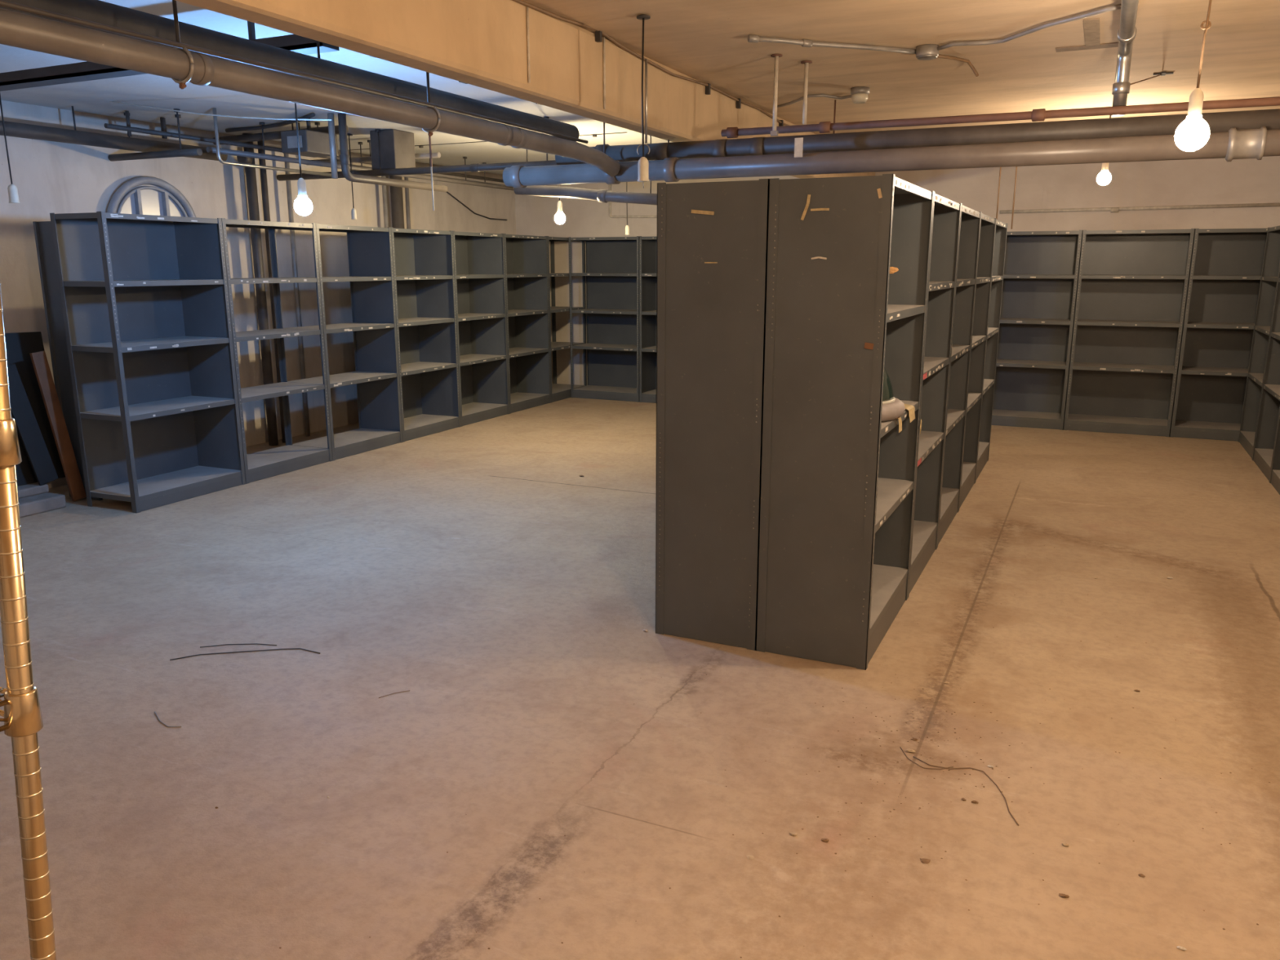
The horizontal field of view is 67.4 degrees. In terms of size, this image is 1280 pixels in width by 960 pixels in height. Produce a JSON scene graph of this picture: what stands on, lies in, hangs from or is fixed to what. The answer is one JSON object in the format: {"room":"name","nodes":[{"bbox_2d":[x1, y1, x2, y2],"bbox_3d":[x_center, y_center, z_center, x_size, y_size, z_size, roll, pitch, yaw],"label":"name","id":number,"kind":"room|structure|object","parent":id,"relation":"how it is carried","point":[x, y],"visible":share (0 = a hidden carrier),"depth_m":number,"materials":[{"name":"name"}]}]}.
{"room":"basement storage room","nodes":[
{"label":"basement storage room","id":0,"kind":"room"},
{"bbox_2d":[0,100,515,488],"bbox_3d":[-4.149,-1.255,6.737,0.100,2.600,12.260,6,14,25],"label":"wall","id":1,"kind":"structure","parent":0,"point":[49,177],"depth_m":8.25,"materials":[{"name":"paint"}]},
{"bbox_2d":[106,176,195,217],"bbox_3d":[-3.706,-2.030,7.300,0.070,0.535,0.799,6,14,25],"label":"window","id":2,"kind":"structure","parent":1,"relation":"in","point":[141,195],"depth_m":7.27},
{"bbox_2d":[446,191,506,220],"bbox_3d":[-1.890,-3.173,11.084,0.016,0.296,1.264,6,14,25],"label":"cable","id":3,"kind":"object","parent":1,"relation":"attached to","point":[449,193],"visible":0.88,"depth_m":11.04,"materials":[{"name":"rubber"}]},
{"bbox_2d":[0,397,1279,959],"bbox_3d":[-0.303,0.468,5.269,8.600,0.120,12.260,6,14,25],"label":"floor","id":4,"kind":"structure","parent":0,"point":[473,571],"depth_m":3.29,"materials":[{"name":"concrete"}]},
{"bbox_2d":[0,283,56,959],"bbox_3d":[-1.087,0.500,0.788,0.525,1.776,1.006,6,14,25],"label":"pipe","id":5,"kind":"object","parent":4,"relation":"on","point":[22,713],"visible":1,"depth_m":1.04,"materials":[{"name":"gold metal"}]},
{"bbox_2d":[0,686,8,732],"bbox_3d":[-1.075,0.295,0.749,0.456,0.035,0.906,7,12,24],"label":"clamp","id":6,"kind":"object","parent":5,"relation":"attached to","point":[5,703],"depth_m":1.04,"materials":[{"name":"gold metal"}]},
{"bbox_2d":[17,482,66,517],"bbox_3d":[-4.568,0.330,5.290,0.620,0.140,2.520,6,14,25],"label":"ledge","id":7,"kind":"object","parent":4,"relation":"on","point":[33,498],"visible":0.53,"depth_m":6.19,"materials":[{"name":"concrete"}]},
{"bbox_2d":[7,364,58,485],"bbox_3d":[-3.964,-0.353,6.210,0.268,0.792,0.084,-8,15,-32],"label":"board","id":8,"kind":"object","parent":7,"relation":"on","point":[27,425],"visible":0.94,"depth_m":6.21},
{"bbox_2d":[4,331,65,485],"bbox_3d":[-4.148,-0.433,6.128,0.149,0.998,0.860,6,14,25],"label":"board","id":9,"kind":"object","parent":7,"relation":"on","point":[19,345],"visible":0.41,"depth_m":6.34,"materials":[{"name":"wood"}]},
{"bbox_2d":[29,351,86,501],"bbox_3d":[-3.826,-0.348,6.320,0.210,0.998,0.074,-6,14,-25],"label":"wooden plank","id":10,"kind":"object","parent":4,"relation":"on","point":[39,360],"visible":0.96,"depth_m":6.30,"materials":[{"name":"brown wood"}]},
{"bbox_2d":[32,221,102,500],"bbox_3d":[-3.761,-0.763,6.322,0.282,1.818,0.042,6,14,25],"label":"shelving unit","id":11,"kind":"object","parent":4,"relation":"on","point":[42,229],"visible":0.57,"depth_m":6.30,"materials":[{"name":"paint"}]},
{"bbox_2d":[49,211,245,513],"bbox_3d":[-3.241,-0.806,6.428,0.453,1.860,0.912,5,14,23],"label":"shelving unit","id":12,"kind":"object","parent":4,"relation":"on","point":[144,298],"visible":1,"depth_m":6.55,"materials":[{"name":"paint"}]},
{"bbox_2d":[169,648,319,660],"bbox_3d":[-1.599,0.707,3.914,0.586,0.004,0.066,-1,13,-7],"label":"wire","id":13,"kind":"object","parent":4,"relation":"on","point":[283,648],"visible":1,"depth_m":3.93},
{"bbox_2d":[242,133,278,445],"bbox_3d":[-3.220,-1.574,8.158,0.078,2.590,0.080,6,14,25],"label":"pipe","id":14,"kind":"object","parent":4,"relation":"on","point":[251,175],"visible":0.84,"depth_m":8.13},
{"bbox_2d":[257,141,285,442],"bbox_3d":[-3.163,-1.601,8.278,0.051,2.590,0.052,6,14,25],"label":"pipe","id":15,"kind":"object","parent":4,"relation":"on","point":[262,162],"visible":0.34,"depth_m":8.19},
{"bbox_2d":[222,217,333,484],"bbox_3d":[-2.876,-0.990,7.244,0.453,1.860,0.912,5,14,23],"label":"shelving unit","id":16,"kind":"object","parent":4,"relation":"on","point":[266,464],"visible":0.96,"depth_m":7.39,"materials":[{"name":"paint"}]},
{"bbox_2d":[284,153,310,436],"bbox_3d":[-3.069,-1.670,8.588,0.039,2.590,0.040,6,14,25],"label":"pipe","id":17,"kind":"object","parent":4,"relation":"on","point":[286,164],"visible":0.66,"depth_m":8.58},
{"bbox_2d":[274,222,402,460],"bbox_3d":[-2.510,-1.173,8.061,0.453,1.860,0.912,5,14,23],"label":"shelving unit","id":18,"kind":"object","parent":4,"relation":"on","point":[373,326],"visible":0.97,"depth_m":8.36,"materials":[{"name":"paint"}]},
{"bbox_2d":[381,175,388,227],"bbox_3d":[-2.528,-1.922,9.710,0.043,2.590,0.044,6,14,25],"label":"pipe","id":19,"kind":"object","parent":4,"relation":"on","point":[384,187],"visible":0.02,"depth_m":9.51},
{"bbox_2d":[389,175,404,228],"bbox_3d":[-2.432,-1.941,9.794,0.117,2.590,0.120,6,14,25],"label":"pipe","id":20,"kind":"object","parent":4,"relation":"on","point":[396,193],"visible":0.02,"depth_m":9.57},
{"bbox_2d":[404,177,410,229],"bbox_3d":[-2.380,-1.991,10.017,0.039,2.590,0.040,6,14,25],"label":"pipe","id":21,"kind":"object","parent":4,"relation":"on","point":[406,189],"visible":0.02,"depth_m":9.82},
{"bbox_2d":[391,227,460,442],"bbox_3d":[-2.144,-1.356,8.878,0.453,1.860,0.912,5,14,23],"label":"shelving unit","id":22,"kind":"object","parent":4,"relation":"on","point":[423,260],"visible":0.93,"depth_m":9.20,"materials":[{"name":"paint"}]},
{"bbox_2d":[453,231,509,426],"bbox_3d":[-1.778,-1.539,9.695,0.453,1.860,0.912,5,14,23],"label":"shelving unit","id":23,"kind":"object","parent":4,"relation":"on","point":[479,262],"visible":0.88,"depth_m":10.04,"materials":[{"name":"paint"}]},
{"bbox_2d":[504,233,551,413],"bbox_3d":[-1.413,-1.722,10.512,0.453,1.860,0.912,5,14,23],"label":"shelving unit","id":24,"kind":"object","parent":4,"relation":"on","point":[526,256],"visible":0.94,"depth_m":10.86,"materials":[{"name":"paint"}]},
{"bbox_2d":[547,235,586,402],"bbox_3d":[-1.047,-1.906,11.328,0.453,1.860,0.912,5,14,23],"label":"shelving unit","id":25,"kind":"object","parent":4,"relation":"on","point":[558,391],"visible":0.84,"depth_m":11.55,"materials":[{"name":"paint"}]},
{"bbox_2d":[568,235,639,402],"bbox_3d":[-0.321,-1.893,11.273,0.899,1.860,0.453,6,14,25],"label":"shelving unit","id":26,"kind":"object","parent":4,"relation":"on","point":[611,311],"visible":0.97,"depth_m":11.44,"materials":[{"name":"paint"}]},
{"bbox_2d":[639,235,657,403],"bbox_3d":[0.493,-1.809,10.899,0.899,1.860,0.453,6,14,25],"label":"shelving unit","id":27,"kind":"object","parent":4,"relation":"on","point":[647,245],"visible":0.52,"depth_m":11.04,"materials":[{"name":"paint"}]},
{"bbox_2d":[655,178,768,650],"bbox_3d":[0.464,-0.316,4.241,0.453,1.860,0.916,6,14,25],"label":"shelving unit","id":28,"kind":"object","parent":4,"relation":"on","point":[712,237],"visible":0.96,"depth_m":3.83,"materials":[{"name":"paint"}]},
{"bbox_2d":[279,533,1270,957],"bbox_3d":[1.335,0.766,3.662,2.684,0.002,5.097,6,14,25],"label":"floor grit","id":29,"kind":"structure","parent":4,"relation":"on","point":[1025,534],"depth_m":3.03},
{"bbox_2d":[755,173,933,670],"bbox_3d":[0.875,-0.274,4.052,0.453,1.860,0.915,6,14,25],"label":"shelving unit","id":30,"kind":"object","parent":4,"relation":"on","point":[848,258],"visible":0.99,"depth_m":3.69,"materials":[{"name":"paint"}]},
{"bbox_2d":[881,367,905,421],"bbox_3d":[0.951,-0.377,3.874,0.237,0.242,0.352,6,14,25],"label":"paper roll","id":31,"kind":"object","parent":30,"relation":"on","point":[893,408],"visible":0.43,"depth_m":3.80,"materials":[{"name":"beige paper"}]},
{"bbox_2d":[904,404,915,422],"bbox_3d":[1.121,-0.290,4.139,0.113,0.063,0.133,6,14,25],"label":"paper tag","id":32,"kind":"object","parent":30,"relation":"hanging from","point":[910,408],"visible":0.67,"depth_m":4.11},
{"bbox_2d":[907,191,961,598],"bbox_3d":[1.265,-0.453,4.850,0.463,1.860,0.930,6,14,25],"label":"shelving unit","id":33,"kind":"object","parent":4,"relation":"on","point":[946,214],"visible":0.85,"depth_m":5.11,"materials":[{"name":"paint"}]},
{"bbox_2d":[937,203,981,547],"bbox_3d":[1.653,-0.636,5.667,0.453,1.860,0.912,6,14,25],"label":"shelving unit","id":34,"kind":"object","parent":4,"relation":"on","point":[970,220],"visible":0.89,"depth_m":5.92,"materials":[{"name":"paint"}]},
{"bbox_2d":[913,755,1018,825],"bbox_3d":[1.036,0.928,2.934,0.137,0.003,0.433,-6,14,-25],"label":"wire","id":35,"kind":"object","parent":4,"relation":"on","point":[913,756],"visible":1,"depth_m":3.01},
{"bbox_2d":[959,212,995,508],"bbox_3d":[2.042,-0.817,6.473,0.453,1.860,0.912,6,14,25],"label":"shelving unit","id":36,"kind":"object","parent":4,"relation":"on","point":[988,224],"visible":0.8,"depth_m":6.73,"materials":[{"name":"paint"}]},
{"bbox_2d":[975,218,1007,481],"bbox_3d":[2.431,-0.998,7.280,0.453,1.860,0.912,6,14,25],"label":"shelving unit","id":37,"kind":"object","parent":4,"relation":"on","point":[1001,228],"visible":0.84,"depth_m":7.54,"materials":[{"name":"paint"}]},
{"bbox_2d":[991,230,1082,430],"bbox_3d":[3.753,-1.474,9.402,0.899,1.860,0.453,6,14,25],"label":"shelving unit","id":38,"kind":"object","parent":4,"relation":"on","point":[1042,268],"visible":0.66,"depth_m":9.50,"materials":[{"name":"paint"}]},
{"bbox_2d":[1063,228,1195,436],"bbox_3d":[4.568,-1.390,9.028,0.899,1.860,0.453,6,14,25],"label":"shelving unit","id":39,"kind":"object","parent":4,"relation":"on","point":[1132,289],"visible":1,"depth_m":9.15,"materials":[{"name":"paint"}]},
{"bbox_2d":[1169,227,1267,441],"bbox_3d":[5.383,-1.306,8.654,0.899,1.860,0.453,6,14,25],"label":"shelving unit","id":40,"kind":"object","parent":4,"relation":"on","point":[1226,265],"visible":0.82,"depth_m":8.84,"materials":[{"name":"paint"}]},
{"bbox_2d":[1238,225,1279,459],"bbox_3d":[5.375,-1.139,7.911,0.453,1.860,0.912,6,14,25],"label":"shelving unit","id":41,"kind":"object","parent":4,"relation":"on","point":[1271,262],"visible":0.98,"depth_m":8.33,"materials":[{"name":"paint"}]},
{"bbox_2d":[1252,266,1279,482],"bbox_3d":[4.986,-0.958,7.105,0.453,1.860,0.912,6,14,25],"label":"shelving unit","id":42,"kind":"object","parent":4,"relation":"on","point":[1269,406],"visible":0.99,"depth_m":7.62,"materials":[{"name":"paint"}]},
{"bbox_2d":[1269,412,1279,494],"bbox_3d":[4.597,-0.777,6.298,0.453,1.860,0.912,6,14,25],"label":"shelving unit","id":43,"kind":"object","parent":4,"relation":"on","point":[1274,480],"visible":1,"depth_m":6.92,"materials":[{"name":"paint"}]},
{"bbox_2d":[0,0,1279,174],"bbox_3d":[-0.303,-2.186,4.674,8.600,0.120,12.260,6,14,25],"label":"ceiling","id":44,"kind":"structure","parent":0,"point":[704,41],"depth_m":5.15,"materials":[{"name":"beige paint"}]},
{"bbox_2d":[0,94,20,203],"bbox_3d":[-3.737,-1.991,5.660,0.060,0.689,0.060,6,14,25],"label":"holder","id":45,"kind":"object","parent":44,"relation":"hanging from","point":[12,189],"visible":0.91,"depth_m":5.70,"materials":[{"name":"beige ceramic"}]},
{"bbox_2d":[7,184,20,203],"bbox_3d":[-3.737,-1.707,5.723,0.056,0.108,0.056,6,14,25],"label":"socket","id":46,"kind":"object","parent":45,"relation":"attached to","point":[12,189],"depth_m":5.71,"materials":[{"name":"beige ceramic"}]},
{"bbox_2d":[0,112,253,164],"bbox_3d":[-3.609,-2.480,6.867,0.106,0.262,5.035,6,14,25],"label":"pipe","id":47,"kind":"object","parent":44,"relation":"hanging from","point":[12,129],"visible":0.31,"depth_m":6.57,"materials":[{"name":"metal"}]},
{"bbox_2d":[108,108,202,161],"bbox_3d":[-3.445,-2.434,6.778,0.901,0.313,0.048,6,14,25],"label":"pipe","id":48,"kind":"object","parent":44,"relation":"hanging from","point":[189,152],"visible":0.93,"depth_m":6.75,"materials":[{"name":"metal"}]},
{"bbox_2d":[160,117,167,138],"bbox_3d":[-3.479,-2.570,7.011,0.035,0.144,0.036,6,14,25],"label":"pipe","id":49,"kind":"object","parent":44,"relation":"hanging from","point":[162,120],"visible":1,"depth_m":7.00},
{"bbox_2d":[0,21,339,91],"bbox_3d":[-2.762,-2.017,4.617,3.290,0.178,0.100,6,14,25],"label":"skylight","id":50,"kind":"object","parent":44,"relation":"hanging from","point":[82,71],"visible":0.53,"depth_m":4.52,"materials":[{"name":"metal"}]},
{"bbox_2d":[172,0,194,88],"bbox_3d":[-1.427,-1.471,2.941,0.113,0.516,0.022,6,14,25],"label":"hanger","id":51,"kind":"object","parent":44,"relation":"hanging from","point":[182,85],"visible":0.68,"depth_m":2.96,"materials":[{"name":"metal"}]},
{"bbox_2d":[109,101,331,120],"bbox_3d":[-2.971,-2.404,6.104,2.582,0.377,0.008,6,14,25],"label":"wire","id":52,"kind":"object","parent":44,"relation":"hanging from","point":[109,101],"visible":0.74,"depth_m":5.95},
{"bbox_2d":[225,112,315,132],"bbox_3d":[-2.744,-2.670,7.197,1.271,0.028,0.130,11,17,40],"label":"cable","id":53,"kind":"object","parent":44,"relation":"attached to","point":[313,114],"visible":0.97,"depth_m":7.30,"materials":[{"name":"rubber"}]},
{"bbox_2d":[212,107,331,176],"bbox_3d":[-2.677,-2.476,7.094,0.023,0.364,1.127,6,14,25],"label":"conduit","id":54,"kind":"object","parent":44,"relation":"attached to","point":[215,117],"visible":0.92,"depth_m":6.83,"materials":[{"name":"metal"}]},
{"bbox_2d":[213,122,348,145],"bbox_3d":[-2.804,-2.685,7.433,1.351,0.110,0.071,6,14,25],"label":"pipe","id":55,"kind":"object","parent":44,"relation":"hanging from","point":[271,135],"visible":0.44,"depth_m":7.47,"materials":[{"name":"metal"}]},
{"bbox_2d":[0,0,579,142],"bbox_3d":[-1.834,-1.461,2.563,0.108,0.367,6.738,6,14,25],"label":"pipe","id":56,"kind":"object","parent":44,"relation":"hanging from","point":[94,11],"visible":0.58,"depth_m":3.50,"materials":[{"name":"metal"}]},
{"bbox_2d":[293,102,312,215],"bbox_3d":[-1.754,-1.769,4.923,0.092,0.799,0.092,6,14,25],"label":"hanging bulb","id":57,"kind":"object","parent":44,"relation":"hanging from","point":[303,206],"visible":0.86,"depth_m":4.96,"materials":[{"name":"white glass"}]},
{"bbox_2d":[297,177,306,196],"bbox_3d":[-1.754,-1.518,4.979,0.047,0.092,0.047,6,14,25],"label":"socket","id":58,"kind":"object","parent":57,"relation":"attached to","point":[301,184],"depth_m":4.96,"materials":[{"name":"beige ceramic"}]},
{"bbox_2d":[104,114,503,182],"bbox_3d":[-2.320,-3.000,8.958,0.040,0.163,5.830,6,14,25],"label":"pipe","id":59,"kind":"object","parent":44,"relation":"hanging from","point":[120,127],"visible":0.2,"depth_m":7.13,"materials":[{"name":"metal"}]},
{"bbox_2d":[280,118,337,157],"bbox_3d":[-2.402,-2.500,6.965,0.240,0.265,0.328,6,14,25],"label":"box","id":60,"kind":"object","parent":44,"relation":"hanging from","point":[313,144],"visible":0.96,"depth_m":6.87,"materials":[{"name":"metal"}]},
{"bbox_2d":[327,113,337,178],"bbox_3d":[-2.198,-2.386,6.868,0.043,0.439,0.044,6,14,25],"label":"pipe","id":61,"kind":"object","parent":44,"relation":"hanging from","point":[330,116],"visible":1,"depth_m":6.85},
{"bbox_2d":[346,133,357,219],"bbox_3d":[-2.388,-2.509,7.951,0.060,0.681,0.060,6,14,25],"label":"holder","id":62,"kind":"object","parent":44,"relation":"hanging from","point":[353,213],"visible":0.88,"depth_m":7.99,"materials":[{"name":"beige ceramic"}]},
{"bbox_2d":[206,122,514,191],"bbox_3d":[-1.966,-2.984,9.130,0.047,0.270,5.230,6,14,25],"label":"pipe","id":63,"kind":"object","parent":44,"relation":"hanging from","point":[210,149],"visible":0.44,"depth_m":7.77,"materials":[{"name":"metal"}]},
{"bbox_2d":[313,139,440,163],"bbox_3d":[-2.333,-2.846,8.302,1.450,0.177,0.044,6,14,25],"label":"pipe","id":64,"kind":"object","parent":44,"relation":"hanging from","point":[418,156],"visible":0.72,"depth_m":8.30,"materials":[{"name":"metal"}]},
{"bbox_2d":[337,113,448,191],"bbox_3d":[-1.877,-2.494,7.388,0.064,0.457,1.221,6,14,25],"label":"pipe","id":65,"kind":"object","parent":44,"relation":"hanging from","point":[344,156],"visible":1,"depth_m":7.04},
{"bbox_2d":[276,116,556,181],"bbox_3d":[-1.663,-2.567,7.475,3.100,0.358,0.061,6,14,25],"label":"pipe","id":66,"kind":"object","parent":44,"relation":"hanging from","point":[477,167],"visible":0.71,"depth_m":7.50,"materials":[{"name":"metal"}]},
{"bbox_2d":[369,128,415,169],"bbox_3d":[-2.004,-2.667,7.793,0.240,0.300,0.260,6,14,25],"label":"box","id":67,"kind":"object","parent":66,"relation":"attached to","point":[397,148],"visible":0.76,"depth_m":7.69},
{"bbox_2d":[329,142,511,186],"bbox_3d":[-1.804,-3.153,9.807,0.042,0.236,3.830,6,14,25],"label":"pipe","id":68,"kind":"object","parent":44,"relation":"hanging from","point":[359,143],"visible":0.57,"depth_m":9.42,"materials":[{"name":"metal"}]},
{"bbox_2d":[428,136,434,210],"bbox_3d":[-1.577,-2.366,7.252,0.022,0.638,0.016,6,14,25],"label":"pull cord","id":69,"kind":"object","parent":44,"relation":"hanging from","point":[429,137],"visible":0.83,"depth_m":7.25,"materials":[{"name":"white paint"}]},
{"bbox_2d":[422,71,440,136],"bbox_3d":[-0.894,-1.719,4.045,0.113,0.516,0.022,6,14,25],"label":"hanger","id":70,"kind":"object","parent":44,"relation":"hanging from","point":[429,131],"visible":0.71,"depth_m":4.06,"materials":[{"name":"metal"}]},
{"bbox_2d":[348,132,626,150],"bbox_3d":[-1.441,-2.960,8.413,2.950,0.034,0.040,6,14,25],"label":"pipe","id":71,"kind":"object","parent":44,"relation":"hanging from","point":[593,135],"visible":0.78,"depth_m":8.44,"materials":[{"name":"metal"}]},
{"bbox_2d":[175,0,875,178],"bbox_3d":[-0.190,-1.945,4.673,0.150,0.350,12.060,6,14,25],"label":"beam","id":72,"kind":"structure","parent":44,"relation":"attached to","point":[481,43],"depth_m":3.86,"materials":[{"name":"paint"}]},
{"bbox_2d":[525,5,530,82],"bbox_3d":[-0.458,-1.785,3.932,0.010,0.294,0.010,6,14,25],"label":"cable","id":73,"kind":"object","parent":72,"relation":"attached to","point":[527,7],"visible":1,"depth_m":3.93,"materials":[{"name":"white paint"}]},
{"bbox_2d":[603,36,605,109],"bbox_3d":[-0.169,-1.919,4.531,0.010,0.316,0.010,6,14,25],"label":"cable","id":74,"kind":"object","parent":72,"relation":"attached to","point":[604,71],"visible":1,"depth_m":4.53,"materials":[{"name":"white paint"}]},
{"bbox_2d":[513,0,789,126],"bbox_3d":[0.291,-2.259,5.436,0.024,0.101,4.347,6,14,25],"label":"cable","id":75,"kind":"object","parent":72,"relation":"attached to","point":[598,34],"visible":0.82,"depth_m":4.80,"materials":[{"name":"brown metal"}]},
{"bbox_2d":[554,184,565,224],"bbox_3d":[-0.666,-2.481,7.920,0.092,0.720,0.092,6,14,25],"label":"hanging bulb","id":76,"kind":"object","parent":44,"relation":"hanging from","point":[559,218],"visible":0.82,"depth_m":7.95,"materials":[{"name":"white glass"}]},
{"bbox_2d":[514,135,657,204],"bbox_3d":[-0.404,-2.461,7.571,1.352,0.607,0.099,6,14,25],"label":"pipe","id":77,"kind":"object","parent":44,"relation":"hanging from","point":[606,196],"visible":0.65,"depth_m":7.58,"materials":[{"name":"metal"}]},
{"bbox_2d":[636,14,650,188],"bbox_3d":[0.015,-1.651,4.210,0.059,0.716,0.059,-10,16,-37],"label":"holder","id":78,"kind":"object","parent":44,"relation":"hanging from","point":[642,164],"visible":1,"depth_m":4.22,"materials":[{"name":"beige ceramic"}]},
{"bbox_2d":[637,156,648,182],"bbox_3d":[0.015,-1.382,4.270,0.054,0.104,0.054,6,14,25],"label":"socket","id":79,"kind":"object","parent":78,"relation":"attached to","point":[642,164],"depth_m":4.25,"materials":[{"name":"beige ceramic"}]},
{"bbox_2d":[770,53,782,136],"bbox_3d":[0.700,-1.986,4.963,0.060,0.392,0.060,6,14,25],"label":"rod","id":80,"kind":"object","parent":44,"relation":"hanging from","point":[774,132],"visible":1,"depth_m":4.96,"materials":[{"name":"white paint"}]},
{"bbox_2d":[800,60,812,124],"bbox_3d":[0.882,-2.046,5.119,0.060,0.344,0.060,6,14,25],"label":"rod","id":81,"kind":"object","parent":44,"relation":"hanging from","point":[806,63],"visible":1,"depth_m":5.10,"materials":[{"name":"white paint"}]},
{"bbox_2d":[720,96,1279,137],"bbox_3d":[2.155,-1.748,4.549,3.755,0.062,0.057,6,14,25],"label":"pipe","id":82,"kind":"object","parent":81,"relation":"hanging from","point":[1040,114],"visible":1,"depth_m":4.69,"materials":[{"name":"metal"}]},
{"bbox_2d":[777,93,852,107],"bbox_3d":[1.059,-2.446,6.174,0.594,0.018,0.223,12,17,42],"label":"cable","id":83,"kind":"object","parent":44,"relation":"attached to","point":[812,95],"visible":0.85,"depth_m":6.08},
{"bbox_2d":[747,34,915,53],"bbox_3d":[0.946,-2.093,4.624,0.933,0.033,0.045,-4,13,-18],"label":"conduit","id":84,"kind":"object","parent":44,"relation":"attached to","point":[751,38],"visible":0.95,"depth_m":4.60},
{"bbox_2d":[850,86,870,103],"bbox_3d":[1.342,-2.346,5.860,0.116,0.083,0.116,6,14,25],"label":"holder","id":85,"kind":"object","parent":44,"relation":"attached to","point":[860,94],"visible":1,"depth_m":5.82,"materials":[{"name":"beige ceramic"}]},
{"bbox_2d":[502,122,1279,187],"bbox_3d":[1.506,-1.834,4.752,5.115,0.598,0.144,6,14,25],"label":"pipe","id":86,"kind":"object","parent":44,"relation":"hanging from","point":[1233,144],"visible":0.84,"depth_m":4.80,"materials":[{"name":"metal"}]},
{"bbox_2d":[555,108,1279,164],"bbox_3d":[1.693,-1.901,4.794,4.825,0.484,0.123,6,14,25],"label":"pipe","id":87,"kind":"object","parent":44,"relation":"hanging from","point":[1219,122],"visible":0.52,"depth_m":4.85,"materials":[{"name":"metal"}]},
{"bbox_2d":[794,137,803,157],"bbox_3d":[0.830,-1.739,5.022,0.044,0.096,0.006,6,14,25],"label":"clamp","id":88,"kind":"object","parent":87,"relation":"attached to","point":[798,142],"visible":1,"depth_m":5.02,"materials":[{"name":"metal"}]},
{"bbox_2d":[915,44,938,60],"bbox_3d":[1.417,-2.108,4.733,0.110,0.054,0.110,6,14,25],"label":"junction box","id":89,"kind":"object","parent":44,"relation":"attached to","point":[926,51],"visible":1,"depth_m":4.69,"materials":[{"name":"metal"}]},
{"bbox_2d":[937,54,978,76],"bbox_3d":[1.627,-2.130,4.932,0.305,0.089,0.053,-7,15,-30],"label":"wire","id":90,"kind":"object","parent":44,"relation":"hanging from","point":[943,56],"visible":0.87,"depth_m":4.95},
{"bbox_2d":[1010,166,1017,229],"bbox_3d":[3.133,-2.483,8.013,0.011,0.754,0.011,-11,17,-41],"label":"cord","id":91,"kind":"object","parent":44,"relation":"hanging from","point":[1015,166],"visible":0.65,"depth_m":8.04,"materials":[{"name":"brown plastic"}]},
{"bbox_2d":[937,3,1121,50],"bbox_3d":[1.758,-2.034,4.351,0.158,0.020,0.966,-8,15,-33],"label":"cable","id":92,"kind":"object","parent":44,"relation":"attached to","point":[1117,6],"visible":0.95,"depth_m":4.31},
{"bbox_2d":[1055,17,1118,52],"bbox_3d":[2.094,-2.082,4.497,0.290,0.003,0.650,6,14,25],"label":"bracket","id":93,"kind":"object","parent":44,"relation":"attached to","point":[1091,26],"depth_m":4.59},
{"bbox_2d":[1096,115,1111,185],"bbox_3d":[3.234,-2.304,6.645,0.092,0.509,0.092,6,14,25],"label":"bulb","id":94,"kind":"object","parent":44,"relation":"hanging from","point":[1104,178],"visible":0.65,"depth_m":6.66,"materials":[{"name":"white glass"}]},
{"bbox_2d":[1130,71,1173,84],"bbox_3d":[2.639,-2.066,4.950,0.102,0.231,1.187,8,15,31],"label":"ceiling hook","id":95,"kind":"object","parent":44,"relation":"attached to","point":[1162,73],"visible":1,"depth_m":5.35,"materials":[{"name":"metal"}]},
{"bbox_2d":[1111,0,1138,116],"bbox_3d":[1.569,-1.566,3.065,0.075,0.334,3.368,6,14,25],"label":"pipe","id":96,"kind":"object","parent":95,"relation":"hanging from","point":[1126,33],"visible":1,"depth_m":4.43,"materials":[{"name":"metal"}]},
{"bbox_2d":[1174,0,1212,151],"bbox_3d":[1.871,-1.445,3.191,0.104,0.672,0.104,6,14,25],"label":"bulb","id":97,"kind":"object","parent":44,"relation":"hanging from","point":[1192,134],"visible":1,"depth_m":3.21,"materials":[{"name":"white glass"}]},
{"bbox_2d":[1186,88,1204,118],"bbox_3d":[1.871,-1.268,3.231,0.047,0.092,0.047,6,14,25],"label":"socket","id":98,"kind":"object","parent":97,"relation":"attached to","point":[1196,98],"depth_m":3.22,"materials":[{"name":"plastic"}]},
{"bbox_2d":[515,155,1279,385],"bbox_3d":[2.285,-2.063,10.339,8.600,2.600,0.100,6,14,25],"label":"wall","id":99,"kind":"structure","parent":0,"point":[1210,181],"depth_m":9.32,"materials":[{"name":"paint"}]},
{"bbox_2d":[608,184,657,217],"bbox_3d":[-0.086,-3.303,11.131,0.616,0.520,0.028,6,14,25],"label":"pipe","id":100,"kind":"object","parent":99,"relation":"attached to","point":[610,185],"visible":0.88,"depth_m":11.22,"materials":[{"name":"metal"}]},
{"bbox_2d":[1000,202,1279,213],"bbox_3d":[4.625,-2.543,9.017,2.347,0.056,0.054,6,14,25],"label":"conduit","id":101,"kind":"object","parent":99,"relation":"attached to","point":[1112,210],"visible":1,"depth_m":8.98,"materials":[{"name":"metal"}]},
{"bbox_3d":[-2.892,0.345,-0.397,8.600,2.600,0.100,6,14,25],"label":"wall","id":102,"kind":"structure","parent":0,"visible":0},
{"bbox_2d":[0,8,620,176],"bbox_3d":[-1.611,-1.156,2.535,0.162,0.164,6.758,6,14,25],"label":"pipe","id":103,"kind":"object","parent":102,"relation":"attached to","point":[17,29],"visible":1,"depth_m":3.20,"materials":[{"name":"metal"}]},
{"bbox_2d":[0,0,588,143],"bbox_3d":[-1.675,-1.213,2.406,0.016,0.016,6.498,6,14,25],"label":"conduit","id":104,"kind":"object","parent":103,"relation":"on","point":[7,4],"visible":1,"depth_m":3.15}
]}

